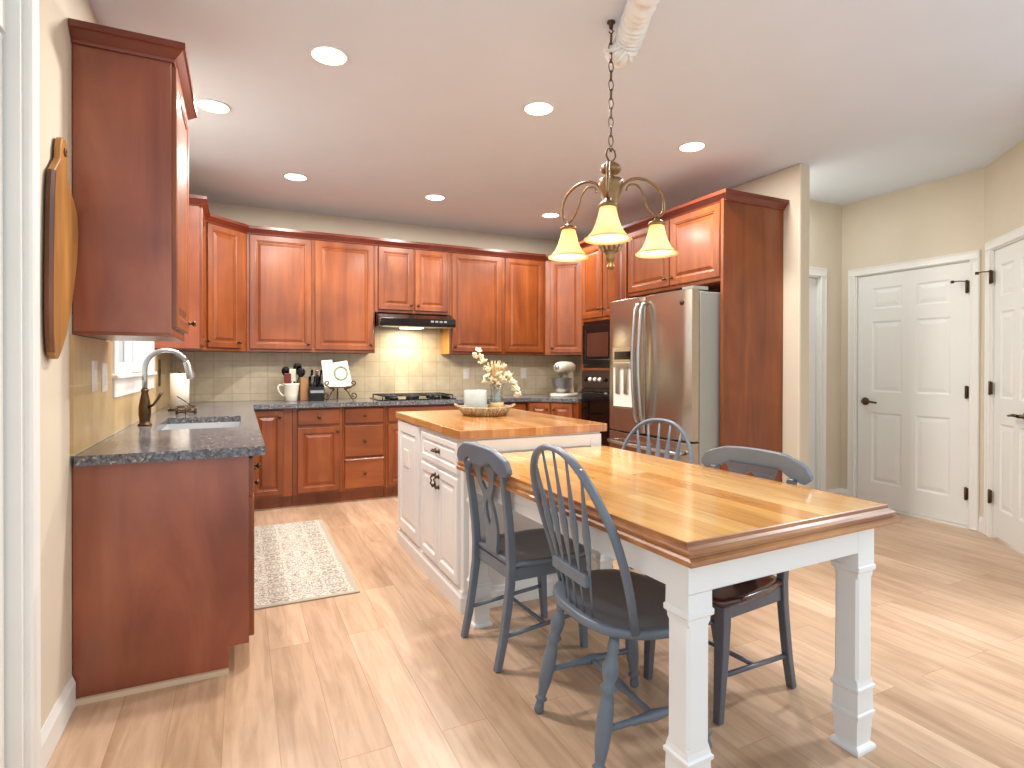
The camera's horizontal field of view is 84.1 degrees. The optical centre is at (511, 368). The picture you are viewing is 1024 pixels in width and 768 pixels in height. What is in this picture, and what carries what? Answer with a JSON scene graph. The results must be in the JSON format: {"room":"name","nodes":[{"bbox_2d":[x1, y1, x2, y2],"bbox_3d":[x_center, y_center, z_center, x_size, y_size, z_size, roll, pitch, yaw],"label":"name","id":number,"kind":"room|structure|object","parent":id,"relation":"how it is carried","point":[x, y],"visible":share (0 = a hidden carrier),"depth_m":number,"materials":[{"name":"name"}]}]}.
{"room":"kitchen","nodes":[
{"label":"kitchen","id":0,"kind":"room"},
{"bbox_2d":[39,0,168,728],"bbox_3d":[-1.970,-0.142,2.650,0.150,2.740,5.300,0,0,-26],"label":"wall","id":1,"kind":"structure","parent":0,"point":[55,45],"depth_m":1.89,"materials":[{"name":"paint"}]},
{"bbox_2d":[0,0,40,767],"bbox_3d":[-1.196,-0.110,1.091,0.140,2.695,1.270,0,0,-26],"label":"door","id":2,"kind":"structure","parent":1,"relation":"in","point":[20,595],"depth_m":1.60,"materials":[{"name":"white paint"}]},
{"bbox_2d":[41,675,75,767],"bbox_3d":[-1.510,1.175,1.881,0.014,0.115,0.430,0,0,-26],"label":"baseboard","id":3,"kind":"structure","parent":1,"relation":"attached to","point":[55,724],"depth_m":1.88,"materials":[{"name":"white wood"}]},
{"bbox_2d":[44,137,78,358],"bbox_3d":[-1.518,-0.404,1.921,0.026,0.742,0.342,0,0,-26],"label":"serving board","id":4,"kind":"object","parent":1,"relation":"attached to","point":[61,218],"visible":1,"depth_m":1.84,"materials":[{"name":"brown wood"}]},
{"bbox_2d":[69,335,171,455],"bbox_3d":[-2.319,0.087,3.568,0.012,0.440,3.345,0,0,-26],"label":"wall tile","id":5,"kind":"structure","parent":1,"relation":"attached to","point":[95,416],"depth_m":2.41,"materials":[{"name":"tile"}]},
{"bbox_2d":[92,361,97,391],"bbox_3d":[-1.723,0.030,2.348,0.009,0.128,0.078,0,0,-26],"label":"light switch","id":6,"kind":"object","parent":5,"relation":"attached to","point":[94,363],"visible":1,"depth_m":2.33,"materials":[{"name":"white plastic"}]},
{"bbox_2d":[102,363,107,392],"bbox_3d":[-1.805,0.038,2.519,0.009,0.128,0.095,0,0,-26],"label":"light switch","id":7,"kind":"object","parent":5,"relation":"attached to","point":[104,365],"visible":1,"depth_m":2.51,"materials":[{"name":"white plastic"}]},
{"bbox_2d":[158,359,160,385],"bbox_3d":[-2.630,0.028,4.242,0.009,0.200,0.100,0,0,-26],"label":"light switch","id":8,"kind":"object","parent":5,"relation":"attached to","point":[159,360],"visible":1,"depth_m":4.21,"materials":[{"name":"brown plastic"}]},
{"bbox_2d":[68,18,196,341],"bbox_3d":[-1.574,-0.695,2.423,0.365,1.132,0.680,0,0,-26],"label":"upper cabinet","id":9,"kind":"object","parent":1,"relation":"attached to","point":[133,99],"visible":1,"depth_m":2.16,"materials":[{"name":"brown wood"}]},
{"bbox_2d":[110,341,156,397],"bbox_3d":[-2.258,-0.434,3.292,0.185,1.135,1.410,0,0,-26],"label":"window","id":10,"kind":"structure","parent":1,"relation":"in","point":[128,356],"depth_m":3.28,"materials":[{"name":"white glass"}]},
{"bbox_2d":[155,205,209,349],"bbox_3d":[-2.523,-0.688,4.372,0.334,1.070,0.488,0,0,-26],"label":"upper cabinet","id":11,"kind":"object","parent":1,"relation":"attached to","point":[196,338],"visible":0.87,"depth_m":4.20,"materials":[{"name":"brown wood"}]},
{"bbox_2d":[180,202,577,401],"bbox_3d":[-1.174,-0.159,6.052,4.525,2.740,0.150,0,0,-26],"label":"wall","id":12,"kind":"structure","parent":0,"point":[255,216],"depth_m":5.84,"materials":[{"name":"paint"}]},
{"bbox_2d":[178,222,246,351],"bbox_3d":[-2.637,-0.691,4.926,0.607,1.070,0.607,0,0,-26],"label":"upper cabinet","id":13,"kind":"object","parent":12,"relation":"attached to","point":[226,248],"visible":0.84,"depth_m":4.84,"materials":[{"name":"brown wood"}]},
{"bbox_2d":[189,194,551,260],"bbox_3d":[-0.940,-1.242,5.278,3.978,0.066,0.863,0,0,-26],"label":"crown molding","id":14,"kind":"structure","parent":13,"relation":"attached to","point":[197,200],"depth_m":5.42,"materials":[{"name":"brown wood"}]},
{"bbox_2d":[247,234,374,353],"bbox_3d":[-1.908,-0.692,5.426,1.138,1.070,0.334,0,0,-26],"label":"upper cabinet","id":15,"kind":"object","parent":12,"relation":"attached to","point":[304,295],"visible":0.98,"depth_m":5.29,"materials":[{"name":"brown wood"}]},
{"bbox_2d":[172,328,576,401],"bbox_3d":[-1.121,-0.132,5.988,4.241,0.857,0.012,0,0,-26],"label":"wall tile","id":16,"kind":"structure","parent":12,"relation":"attached to","point":[403,360],"depth_m":5.88,"materials":[{"name":"tile"}]},
{"bbox_2d":[463,369,469,378],"bbox_3d":[-0.502,0.054,6.273,0.072,0.118,0.009,0,0,-26],"label":"outlet","id":17,"kind":"object","parent":16,"relation":"attached to","point":[466,372],"visible":1,"depth_m":6.27,"materials":[{"name":"white plastic"}]},
{"bbox_2d":[521,368,525,377],"bbox_3d":[0.135,0.051,6.578,0.072,0.118,0.009,0,0,-26],"label":"outlet","id":18,"kind":"object","parent":16,"relation":"attached to","point":[523,370],"visible":1,"depth_m":6.57,"materials":[{"name":"white plastic"}]},
{"bbox_2d":[375,245,448,314],"bbox_3d":[-1.046,-0.895,5.837,0.768,0.665,0.334,0,0,-26],"label":"upper cabinet","id":19,"kind":"object","parent":12,"relation":"attached to","point":[407,280],"visible":0.94,"depth_m":5.70,"materials":[{"name":"brown wood"}]},
{"bbox_2d":[375,312,455,329],"bbox_3d":[-1.011,-0.486,5.764,0.760,0.149,0.480,0,0,-26],"label":"range hood","id":20,"kind":"object","parent":19,"relation":"attached to","point":[385,320],"visible":0.93,"depth_m":5.59,"materials":[{"name":"black metal"}]},
{"bbox_2d":[441,252,544,354],"bbox_3d":[-0.190,-0.693,6.248,1.138,1.070,0.334,0,0,-26],"label":"upper cabinet","id":21,"kind":"object","parent":12,"relation":"attached to","point":[497,304],"visible":0.97,"depth_m":6.12,"materials":[{"name":"brown wood"}]},
{"bbox_2d":[545,261,581,355],"bbox_3d":[0.657,-0.693,6.503,0.607,1.070,0.607,0,0,-26],"label":"upper cabinet","id":22,"kind":"object","parent":12,"relation":"attached to","point":[563,321],"visible":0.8,"depth_m":6.30,"materials":[{"name":"brown wood"}]},
{"bbox_2d":[46,496,1023,767],"bbox_3d":[1.274,1.259,3.519,6.750,0.060,6.850,0,0,-26],"label":"floor","id":23,"kind":"structure","parent":0,"point":[383,675],"depth_m":2.20,"materials":[{"name":"brown wood"}]},
{"bbox_2d":[72,456,260,705],"bbox_3d":[-1.437,0.791,2.455,0.642,0.876,0.560,0,0,-26],"label":"base cabinet","id":24,"kind":"object","parent":23,"relation":"on","point":[163,551],"visible":0.91,"depth_m":2.20,"materials":[{"name":"brown wood"}]},
{"bbox_2d":[254,408,291,509],"bbox_3d":[-2.196,0.776,5.128,0.358,0.876,0.639,0,0,-26],"label":"base cabinet","id":25,"kind":"object","parent":23,"relation":"on","point":[274,488],"visible":0.72,"depth_m":4.90,"materials":[{"name":"brown wood"}]},
{"bbox_2d":[254,519,359,609],"bbox_3d":[-1.458,1.218,3.713,0.610,0.008,1.620,0,0,-26],"label":"rug","id":26,"kind":"object","parent":23,"relation":"on","point":[295,562],"visible":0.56,"depth_m":3.51,"materials":[{"name":"beige fabric"}]},
{"bbox_2d":[292,407,341,505],"bbox_3d":[-1.845,0.776,5.296,0.418,0.876,0.639,0,0,-26],"label":"base cabinet","id":27,"kind":"object","parent":23,"relation":"on","point":[316,432],"visible":0.88,"depth_m":5.04,"materials":[{"name":"brown wood"}]},
{"bbox_2d":[341,406,384,500],"bbox_3d":[-1.477,0.775,5.472,0.393,0.876,0.639,0,0,-26],"label":"base cabinet","id":28,"kind":"object","parent":23,"relation":"on","point":[363,427],"visible":0.92,"depth_m":5.22,"materials":[{"name":"brown wood"}]},
{"bbox_2d":[384,403,463,496],"bbox_3d":[-0.947,0.775,5.726,0.778,0.876,0.639,0,0,-26],"label":"base cabinet","id":29,"kind":"object","parent":23,"relation":"on","point":[391,422],"visible":0.16,"depth_m":5.34,"materials":[{"name":"brown wood"}]},
{"bbox_2d":[397,420,600,613],"bbox_3d":[-0.161,0.788,3.601,0.899,0.876,1.278,0,0,-26],"label":"kitchen island","id":30,"kind":"object","parent":23,"relation":"on","point":[433,507],"visible":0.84,"depth_m":3.12,"materials":[{"name":"white paint"}]},
{"bbox_2d":[404,448,408,467],"bbox_3d":[-0.705,0.594,3.776,0.008,0.116,0.116,0,0,-26],"label":"outlet","id":31,"kind":"object","parent":30,"relation":"attached to","point":[406,450],"depth_m":3.76,"materials":[{"name":"white plastic"}]},
{"bbox_2d":[396,408,606,439],"bbox_3d":[-0.140,0.327,3.603,0.887,0.044,1.296,0,0,-26],"label":"countertop","id":32,"kind":"structure","parent":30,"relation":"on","point":[453,423],"depth_m":3.19,"materials":[{"name":"brown wood"}]},
{"bbox_2d":[454,403,515,416],"bbox_3d":[-0.179,0.265,3.743,0.356,0.077,0.356,0,0,43],"label":"tray","id":33,"kind":"object","parent":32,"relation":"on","point":[466,411],"visible":0.87,"depth_m":3.62,"materials":[{"name":"beige wicker"}]},
{"bbox_2d":[464,390,486,413],"bbox_3d":[-0.240,0.215,3.736,0.148,0.154,0.148,0,0,-26],"label":"candle","id":34,"kind":"object","parent":33,"relation":"on","point":[472,398],"visible":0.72,"depth_m":3.67,"materials":[{"name":"white wax"}]},
{"bbox_2d":[489,402,503,407],"bbox_3d":[-0.102,0.197,3.779,0.097,0.190,0.097,0,0,-26],"label":"vase","id":35,"kind":"object","parent":33,"relation":"on","point":[492,404],"visible":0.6,"depth_m":3.74,"materials":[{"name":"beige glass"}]},
{"bbox_2d":[472,347,496,399],"bbox_3d":[-0.168,0.065,3.740,0.178,0.417,0.084,0,0,-26],"label":"stem","id":36,"kind":"object","parent":35,"relation":"in","point":[481,360],"visible":0.97,"depth_m":3.72,"materials":[{"name":"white plant"}]},
{"bbox_2d":[481,375,494,400],"bbox_3d":[-0.151,0.154,3.767,0.075,0.236,0.132,0,0,31],"label":"stem","id":37,"kind":"object","parent":35,"relation":"in","point":[484,380],"visible":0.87,"depth_m":3.73,"materials":[{"name":"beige plant"}]},
{"bbox_2d":[485,360,506,402],"bbox_3d":[-0.109,0.107,3.792,0.160,0.330,0.161,0,0,-26],"label":"dried protea","id":38,"kind":"object","parent":35,"relation":"in","point":[494,370],"visible":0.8,"depth_m":3.75,"materials":[{"name":"beige plant"}]},
{"bbox_2d":[492,364,506,402],"bbox_3d":[-0.085,0.119,3.771,0.097,0.307,0.088,0,0,-26],"label":"stem","id":39,"kind":"object","parent":35,"relation":"in","point":[498,374],"visible":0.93,"depth_m":3.76,"materials":[{"name":"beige plant"}]},
{"bbox_2d":[496,371,521,402],"bbox_3d":[-0.030,0.139,3.808,0.181,0.268,0.098,0,0,-26],"label":"stem","id":40,"kind":"object","parent":35,"relation":"in","point":[507,376],"visible":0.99,"depth_m":3.80,"materials":[{"name":"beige plant"}]},
{"bbox_2d":[487,402,525,410],"bbox_3d":[-0.280,0.775,6.045,0.698,0.876,0.639,0,0,-26],"label":"base cabinet","id":41,"kind":"object","parent":23,"relation":"on","point":[519,405],"visible":0.02,"depth_m":5.89,"materials":[{"name":"brown wood"}]},
{"bbox_2d":[457,442,587,672],"bbox_3d":[0.058,0.778,2.567,0.492,0.907,0.503,0,0,-28],"label":"chair","id":42,"kind":"object","parent":23,"relation":"on","point":[524,554],"visible":0.92,"depth_m":2.47,"materials":[{"name":"grey paint"}]},
{"bbox_2d":[526,401,580,418],"bbox_3d":[0.571,0.775,6.246,0.987,0.876,1.012,0,0,-26],"label":"base cabinet","id":43,"kind":"object","parent":23,"relation":"on","point":[565,409],"visible":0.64,"depth_m":5.83,"materials":[{"name":"brown wood"}]},
{"bbox_2d":[74,393,580,466],"bbox_3d":[-0.398,0.325,4.479,4.239,0.037,3.337,0,0,-26],"label":"countertop","id":44,"kind":"structure","parent":43,"relation":"on","point":[134,443],"depth_m":2.76,"materials":[{"name":"grey stone"}]},
{"bbox_2d":[137,348,195,425],"bbox_3d":[-1.920,0.096,3.172,0.285,0.428,0.108,0,0,-40],"label":"faucet","id":45,"kind":"object","parent":44,"relation":"on","point":[144,408],"visible":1,"depth_m":3.11,"materials":[{"name":"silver metal"}]},
{"bbox_2d":[168,370,190,410],"bbox_3d":[-2.450,0.154,4.185,0.150,0.300,0.150,0,0,-26],"label":"paper towel roll","id":46,"kind":"object","parent":44,"relation":"on","point":[179,385],"visible":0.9,"depth_m":4.13,"materials":[{"name":"white paper"}]},
{"bbox_2d":[175,396,196,414],"bbox_3d":[-2.225,0.245,3.877,0.119,0.122,0.099,0,0,-26],"label":"sponge caddy","id":47,"kind":"object","parent":44,"relation":"on","point":[189,405],"visible":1,"depth_m":3.86,"materials":[{"name":"brown metal"}]},
{"bbox_2d":[175,405,196,414],"bbox_3d":[-2.225,0.279,3.878,0.119,0.054,0.099,0,0,-26],"label":"wire basket","id":48,"kind":"object","parent":47,"relation":"on","point":[183,406],"depth_m":3.85,"materials":[{"name":"brown metal"}]},
{"bbox_2d":[161,421,240,429],"bbox_3d":[-1.810,0.436,3.312,0.418,0.176,0.758,0,0,-26],"label":"sink","id":49,"kind":"object","parent":44,"relation":"in","point":[212,424],"visible":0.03,"depth_m":3.64,"materials":[{"name":"metal"}]},
{"bbox_2d":[277,383,299,400],"bbox_3d":[-2.064,0.216,5.277,0.178,0.165,0.152,0,0,11],"label":"pitcher","id":50,"kind":"object","parent":44,"relation":"on","point":[291,390],"visible":0.98,"depth_m":5.22,"materials":[{"name":"beige ceramic"}]},
{"bbox_2d":[281,367,288,374],"bbox_3d":[-2.094,0.123,5.274,0.089,0.293,0.039,0,0,-26],"label":"ladle","id":51,"kind":"object","parent":50,"relation":"in","point":[284,369],"visible":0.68,"depth_m":5.26,"materials":[{"name":"black plastic"}]},
{"bbox_2d":[284,373,290,385],"bbox_3d":[-2.068,0.154,5.233,0.060,0.231,0.012,0,0,-26],"label":"spatula","id":52,"kind":"object","parent":50,"relation":"in","point":[287,376],"visible":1,"depth_m":5.23,"materials":[{"name":"red plastic"}]},
{"bbox_2d":[289,369,295,383],"bbox_3d":[-2.040,0.134,5.279,0.060,0.270,0.012,0,0,-26],"label":"spatula","id":53,"kind":"object","parent":50,"relation":"in","point":[292,371],"visible":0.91,"depth_m":5.28,"materials":[{"name":"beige plastic"}]},
{"bbox_2d":[293,363,301,383],"bbox_3d":[-2.023,0.106,5.319,0.100,0.328,0.039,0,0,-26],"label":"spoon","id":54,"kind":"object","parent":50,"relation":"in","point":[296,366],"visible":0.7,"depth_m":5.31,"materials":[{"name":"black plastic"}]},
{"bbox_2d":[296,368,304,383],"bbox_3d":[-1.994,0.130,5.278,0.136,0.282,0.039,0,0,-26],"label":"spoon","id":55,"kind":"object","parent":50,"relation":"in","point":[300,372],"visible":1,"depth_m":5.28,"materials":[{"name":"black plastic"}]},
{"bbox_2d":[298,378,307,400],"bbox_3d":[-1.967,0.191,5.348,0.066,0.215,0.100,0,0,-31],"label":"wooden block","id":56,"kind":"object","parent":44,"relation":"on","point":[303,386],"visible":0.88,"depth_m":5.31,"materials":[{"name":"brown wood"}]},
{"bbox_2d":[308,370,323,400],"bbox_3d":[-1.842,0.153,5.347,0.130,0.292,0.179,0,0,-26],"label":"knife block","id":57,"kind":"object","parent":44,"relation":"on","point":[315,383],"visible":1,"depth_m":5.30,"materials":[{"name":"black wood"}]},
{"bbox_2d":[324,381,356,400],"bbox_3d":[-1.669,0.123,5.473,0.314,0.351,0.202,0,0,-26],"label":"easel stand","id":58,"kind":"object","parent":44,"relation":"on","point":[327,384],"visible":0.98,"depth_m":5.41,"materials":[{"name":"brown metal"}]},
{"bbox_2d":[321,360,351,388],"bbox_3d":[-1.671,0.050,5.422,0.277,0.275,0.079,0,0,-26],"label":"cookbook","id":59,"kind":"object","parent":58,"relation":"on","point":[337,374],"visible":1,"depth_m":5.41,"materials":[{"name":"white paper"}]},
{"bbox_2d":[370,392,456,400],"bbox_3d":[-0.997,0.274,5.702,0.760,0.050,0.480,0,0,-26],"label":"cooktop","id":60,"kind":"object","parent":44,"relation":"in","point":[436,395],"visible":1,"depth_m":5.59,"materials":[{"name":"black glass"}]},
{"bbox_2d":[550,361,577,396],"bbox_3d":[0.575,0.107,6.243,0.230,0.383,0.400,0,0,32],"label":"stand mixer","id":61,"kind":"object","parent":44,"relation":"on","point":[564,387],"visible":1,"depth_m":6.13,"materials":[{"name":"white metal"}]},
{"bbox_2d":[551,378,571,392],"bbox_3d":[0.537,0.180,6.184,0.230,0.167,0.230,0,0,32],"label":"bowl","id":62,"kind":"object","parent":61,"relation":"on","point":[560,385],"depth_m":6.11,"materials":[{"name":"silver metal"}]},
{"bbox_2d":[581,234,636,387],"bbox_3d":[1.113,-0.002,5.507,0.644,2.440,0.770,0,0,-26],"label":"tall cabinet","id":63,"kind":"object","parent":23,"relation":"on","point":[600,286],"visible":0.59,"depth_m":5.40,"materials":[{"name":"brown wood"}]},
{"bbox_2d":[582,319,609,367],"bbox_3d":[1.084,-0.236,5.492,0.517,0.456,0.702,0,0,-26],"label":"microwave","id":64,"kind":"object","parent":63,"relation":"in","point":[595,334],"visible":0.2,"depth_m":5.47,"materials":[{"name":"black metal"}]},
{"bbox_2d":[579,370,614,446],"bbox_3d":[1.056,0.386,5.482,0.576,0.743,0.702,0,0,-26],"label":"wall oven","id":65,"kind":"object","parent":63,"relation":"in","point":[595,394],"visible":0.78,"depth_m":5.43,"materials":[{"name":"black metal"}]},
{"bbox_2d":[530,444,711,767],"bbox_3d":[0.339,0.739,1.927,0.513,0.998,0.538,0,0,-24],"label":"chair","id":66,"kind":"object","parent":23,"relation":"on","point":[622,603],"visible":0.89,"depth_m":1.83,"materials":[{"name":"grey paint"}]},
{"bbox_2d":[622,418,692,568],"bbox_3d":[0.765,0.765,3.262,0.503,0.932,0.480,0,0,41],"label":"chair","id":67,"kind":"object","parent":23,"relation":"on","point":[682,432],"visible":0.1,"depth_m":3.41,"materials":[{"name":"grey paint"}]},
{"bbox_2d":[607,285,720,465],"bbox_3d":[1.345,0.316,4.561,0.891,1.815,0.985,0,0,-26],"label":"refrigerator","id":68,"kind":"object","parent":23,"relation":"on","point":[665,347],"visible":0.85,"depth_m":4.17,"materials":[{"name":"silver metal"}]},
{"bbox_2d":[456,446,901,767],"bbox_3d":[0.491,0.834,2.298,0.916,0.801,1.541,0,0,-28],"label":"dining table","id":69,"kind":"object","parent":23,"relation":"on","point":[695,530],"visible":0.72,"depth_m":1.80,"materials":[{"name":"brown wood"}]},
{"bbox_2d":[643,446,812,725],"bbox_3d":[0.809,0.781,2.230,0.492,0.907,0.503,0,0,-32],"label":"chair","id":70,"kind":"object","parent":23,"relation":"on","point":[728,602],"visible":0.62,"depth_m":2.16,"materials":[{"name":"grey wood"}]},
{"bbox_2d":[720,198,782,481],"bbox_3d":[1.769,0.006,4.177,0.613,2.440,0.025,0,0,-26],"label":"end panel","id":71,"kind":"object","parent":23,"relation":"on","point":[751,300],"visible":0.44,"depth_m":4.15,"materials":[{"name":"brown wood"}]},
{"bbox_2d":[89,0,1023,241],"bbox_3d":[1.279,-1.541,3.504,6.750,0.060,6.850,0,0,-26],"label":"ceiling","id":72,"kind":"structure","parent":0,"point":[876,97],"depth_m":3.17,"materials":[{"name":"paint"}]},
{"bbox_2d":[195,99,230,113],"bbox_3d":[-1.720,-1.511,3.271,0.184,0.008,0.184,0,0,-26],"label":"recessed light","id":73,"kind":"object","parent":72,"relation":"in","point":[208,105],"visible":0.98,"depth_m":3.27,"materials":[{"name":"white glass"}]},
{"bbox_2d":[283,173,307,180],"bbox_3d":[-1.713,-1.517,4.494,0.184,0.008,0.184,0,0,-26],"label":"recessed light","id":74,"kind":"object","parent":72,"relation":"in","point":[290,176],"visible":1,"depth_m":4.49,"materials":[{"name":"white glass"}]},
{"bbox_2d":[309,45,348,66],"bbox_3d":[-0.881,-1.506,2.735,0.184,0.008,0.184,0,0,-26],"label":"recessed light","id":75,"kind":"object","parent":72,"relation":"in","point":[328,55],"visible":1,"depth_m":2.73,"materials":[{"name":"white glass"}]},
{"bbox_2d":[425,194,445,200],"bbox_3d":[-0.681,-1.518,5.032,0.184,0.008,0.184,0,0,-26],"label":"recessed light","id":76,"kind":"object","parent":72,"relation":"in","point":[433,197],"visible":1,"depth_m":5.02,"materials":[{"name":"white"}]},
{"bbox_2d":[523,101,554,115],"bbox_3d":[0.155,-1.507,3.293,0.184,0.008,0.184,0,0,-26],"label":"recessed light","id":77,"kind":"object","parent":72,"relation":"in","point":[535,108],"visible":1,"depth_m":3.28,"materials":[{"name":"white glass"}]},
{"bbox_2d":[541,213,559,217],"bbox_3d":[0.383,-1.519,5.619,0.184,0.008,0.184,0,0,-26],"label":"recessed light","id":78,"kind":"object","parent":72,"relation":"in","point":[545,215],"visible":1,"depth_m":5.62,"materials":[{"name":"white glass"}]},
{"bbox_2d":[548,19,677,269],"bbox_3d":[0.461,-0.971,2.501,0.552,1.072,0.577,0,0,-26],"label":"chandelier","id":79,"kind":"object","parent":72,"relation":"hanging from","point":[608,234],"visible":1,"depth_m":2.47,"materials":[{"name":"amber glass"},{"name":"antique brass"},{"name":"oil rubbed bronze"}]},
{"bbox_2d":[603,0,659,67],"bbox_3d":[0.508,-1.420,2.300,0.160,0.173,0.530,0,0,-8],"label":"cord sleeve","id":80,"kind":"object","parent":72,"relation":"hanging from","point":[635,19],"visible":0.98,"depth_m":2.35,"materials":[{"name":"white fabric"}]},
{"bbox_2d":[678,141,705,152],"bbox_3d":[1.225,-1.508,3.861,0.184,0.008,0.184,0,0,-26],"label":"recessed light","id":81,"kind":"object","parent":72,"relation":"in","point":[693,146],"visible":1,"depth_m":3.85,"materials":[{"name":"white glass"}]},
{"bbox_2d":[578,164,809,487],"bbox_3d":[1.506,-0.152,5.567,0.110,2.740,3.040,0,0,-26],"label":"wall","id":82,"kind":"structure","parent":0,"point":[792,184],"depth_m":4.21,"materials":[{"name":"paint"}]},
{"bbox_2d":[577,357,581,393],"bbox_3d":[1.015,0.078,6.453,0.012,0.440,1.020,0,0,-26],"label":"wall tile","id":83,"kind":"structure","parent":82,"relation":"attached to","point":[579,359],"depth_m":6.86,"materials":[{"name":"tile"}]},
{"bbox_2d":[628,202,720,296],"bbox_3d":[1.515,-0.927,4.667,0.644,0.580,1.083,0,0,-26],"label":"upper cabinet","id":84,"kind":"object","parent":82,"relation":"attached to","point":[696,235],"visible":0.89,"depth_m":4.40,"materials":[{"name":"brown wood"}]},
{"bbox_2d":[579,188,788,248],"bbox_3d":[1.356,-1.236,5.001,0.642,0.066,1.980,0,0,-26],"label":"crown molding","id":85,"kind":"structure","parent":84,"relation":"attached to","point":[731,195],"depth_m":4.21,"materials":[{"name":"brown wood"}]},
{"bbox_2d":[809,200,841,489],"bbox_3d":[2.488,-0.147,5.061,1.225,2.740,0.100,0,0,-26],"label":"wall","id":86,"kind":"structure","parent":0,"point":[825,224],"depth_m":5.22,"materials":[{"name":"paint"}]},
{"bbox_2d":[808,267,826,490],"bbox_3d":[2.413,0.155,5.017,0.950,2.135,0.118,0,0,-26],"label":"door","id":87,"kind":"structure","parent":86,"relation":"in","point":[817,276],"depth_m":5.15,"materials":[{"name":"white paint"}]},
{"bbox_2d":[826,488,846,495],"bbox_3d":[2.981,1.165,5.198,0.220,0.115,0.093,0,0,-26],"label":"baseboard","id":88,"kind":"structure","parent":86,"relation":"attached to","point":[841,491],"depth_m":5.25,"materials":[{"name":"white wood"}]},
{"bbox_2d":[841,168,984,516],"bbox_3d":[3.328,-0.145,4.843,0.100,2.740,1.220,0,0,-26],"label":"wall","id":89,"kind":"structure","parent":0,"point":[945,216],"depth_m":4.71,"materials":[{"name":"paint"}]},
{"bbox_2d":[847,250,980,530],"bbox_3d":[3.321,0.162,4.758,0.186,2.127,1.028,0,0,-26],"label":"door","id":90,"kind":"structure","parent":89,"relation":"in","point":[913,406],"depth_m":4.70,"materials":[{"name":"white paint"},{"name":"oil rubbed bronze"}]},
{"bbox_2d":[978,516,982,532],"bbox_3d":[3.529,1.171,4.259,0.022,0.115,0.070,0,0,11],"label":"baseboard","id":91,"kind":"structure","parent":89,"relation":"attached to","point":[980,517],"depth_m":4.28,"materials":[{"name":"white wood"}]},
{"bbox_2d":[982,139,1023,516],"bbox_3d":[3.330,-0.138,3.509,0.101,2.740,1.620,0,0,19],"label":"wall","id":92,"kind":"structure","parent":0,"point":[1004,177],"depth_m":4.00,"materials":[{"name":"paint"}]},
{"bbox_2d":[975,226,1023,552],"bbox_3d":[3.402,0.148,3.838,0.181,2.165,0.795,0,0,19],"label":"door","id":93,"kind":"structure","parent":92,"relation":"in","point":[1003,511],"depth_m":3.98,"materials":[{"name":"white paint"}]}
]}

